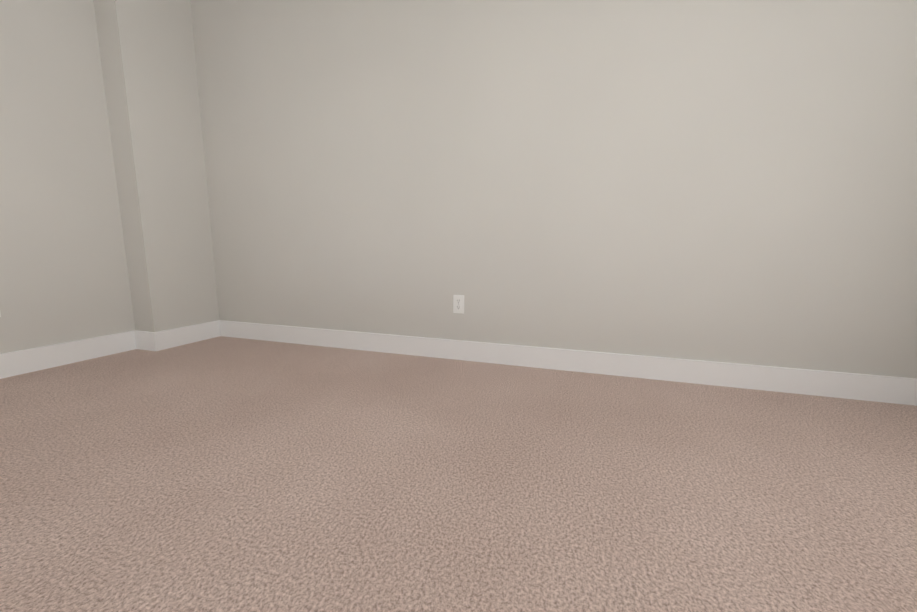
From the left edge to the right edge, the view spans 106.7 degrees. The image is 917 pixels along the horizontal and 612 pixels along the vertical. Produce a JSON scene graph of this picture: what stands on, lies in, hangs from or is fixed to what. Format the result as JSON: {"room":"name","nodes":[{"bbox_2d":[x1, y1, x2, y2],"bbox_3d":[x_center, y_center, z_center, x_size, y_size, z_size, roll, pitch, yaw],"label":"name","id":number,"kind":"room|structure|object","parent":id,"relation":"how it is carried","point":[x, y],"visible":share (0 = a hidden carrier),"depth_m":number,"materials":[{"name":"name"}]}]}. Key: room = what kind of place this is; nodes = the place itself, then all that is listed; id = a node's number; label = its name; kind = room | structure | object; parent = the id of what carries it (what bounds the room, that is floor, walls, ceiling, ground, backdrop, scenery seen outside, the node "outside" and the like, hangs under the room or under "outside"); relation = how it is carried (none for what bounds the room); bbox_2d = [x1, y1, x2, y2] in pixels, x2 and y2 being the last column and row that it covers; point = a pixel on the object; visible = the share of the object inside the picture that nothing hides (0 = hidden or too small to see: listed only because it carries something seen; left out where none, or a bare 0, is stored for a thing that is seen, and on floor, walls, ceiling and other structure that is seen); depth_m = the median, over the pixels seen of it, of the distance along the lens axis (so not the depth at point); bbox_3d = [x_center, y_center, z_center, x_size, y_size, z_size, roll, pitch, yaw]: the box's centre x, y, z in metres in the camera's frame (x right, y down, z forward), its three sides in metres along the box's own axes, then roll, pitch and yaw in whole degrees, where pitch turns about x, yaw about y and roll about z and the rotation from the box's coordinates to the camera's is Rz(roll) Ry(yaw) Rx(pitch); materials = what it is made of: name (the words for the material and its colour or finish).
{"room":"empty carpeted room","nodes":[
{"label":"empty carpeted room","id":0,"kind":"room"},
{"bbox_2d":[0,0,134,353],"bbox_3d":[-2.869,-0.768,0.035,0.200,2.740,5.350,3,9,16],"label":"wall","id":1,"kind":"structure","parent":0,"point":[64,277],"depth_m":1.90,"materials":[{"name":"paint"}]},
{"bbox_2d":[0,330,143,378],"bbox_3d":[-2.845,0.562,-0.019,0.016,0.125,4.895,3,9,16],"label":"baseboard","id":2,"kind":"structure","parent":1,"relation":"attached to","point":[19,362],"depth_m":1.97,"materials":[{"name":"white wood"}]},
{"bbox_2d":[93,0,218,331],"bbox_3d":[-2.015,-1.094,2.313,0.180,2.740,0.455,3,9,16],"label":"wall","id":3,"kind":"structure","parent":0,"point":[148,60],"depth_m":2.24,"materials":[{"name":"paint"}]},
{"bbox_2d":[148,320,219,350],"bbox_3d":[-1.947,0.208,2.452,0.016,0.125,0.431,3,9,16],"label":"baseboard","id":4,"kind":"structure","parent":3,"relation":"attached to","point":[161,340],"depth_m":2.41,"materials":[{"name":"white wood"}]},
{"bbox_2d":[0,336,916,611],"bbox_3d":[-0.633,0.762,-0.388,4.890,0.100,5.550,3,9,16],"label":"floor","id":5,"kind":"structure","parent":0,"point":[226,474],"depth_m":0.96,"materials":[{"name":"carpet"}]},
{"bbox_2d":[191,0,916,377],"bbox_3d":[0.134,-1.017,1.997,4.890,2.740,0.100,3,9,16],"label":"wall","id":6,"kind":"structure","parent":0,"point":[721,180],"depth_m":1.84,"materials":[{"name":"paint"}]},
{"bbox_2d":[453,295,463,313],"bbox_3d":[0.001,-0.011,2.123,0.070,0.115,0.009,3,9,16],"label":"electrical outlet","id":7,"kind":"object","parent":6,"relation":"attached to","point":[458,303],"visible":1,"depth_m":2.12,"materials":[{"name":"white plastic"}]},
{"bbox_2d":[220,320,916,405],"bbox_3d":[0.220,0.291,2.100,4.380,0.125,0.016,3,9,16],"label":"baseboard","id":8,"kind":"structure","parent":6,"relation":"attached to","point":[880,388],"depth_m":1.91,"materials":[{"name":"white wood"}]}
]}

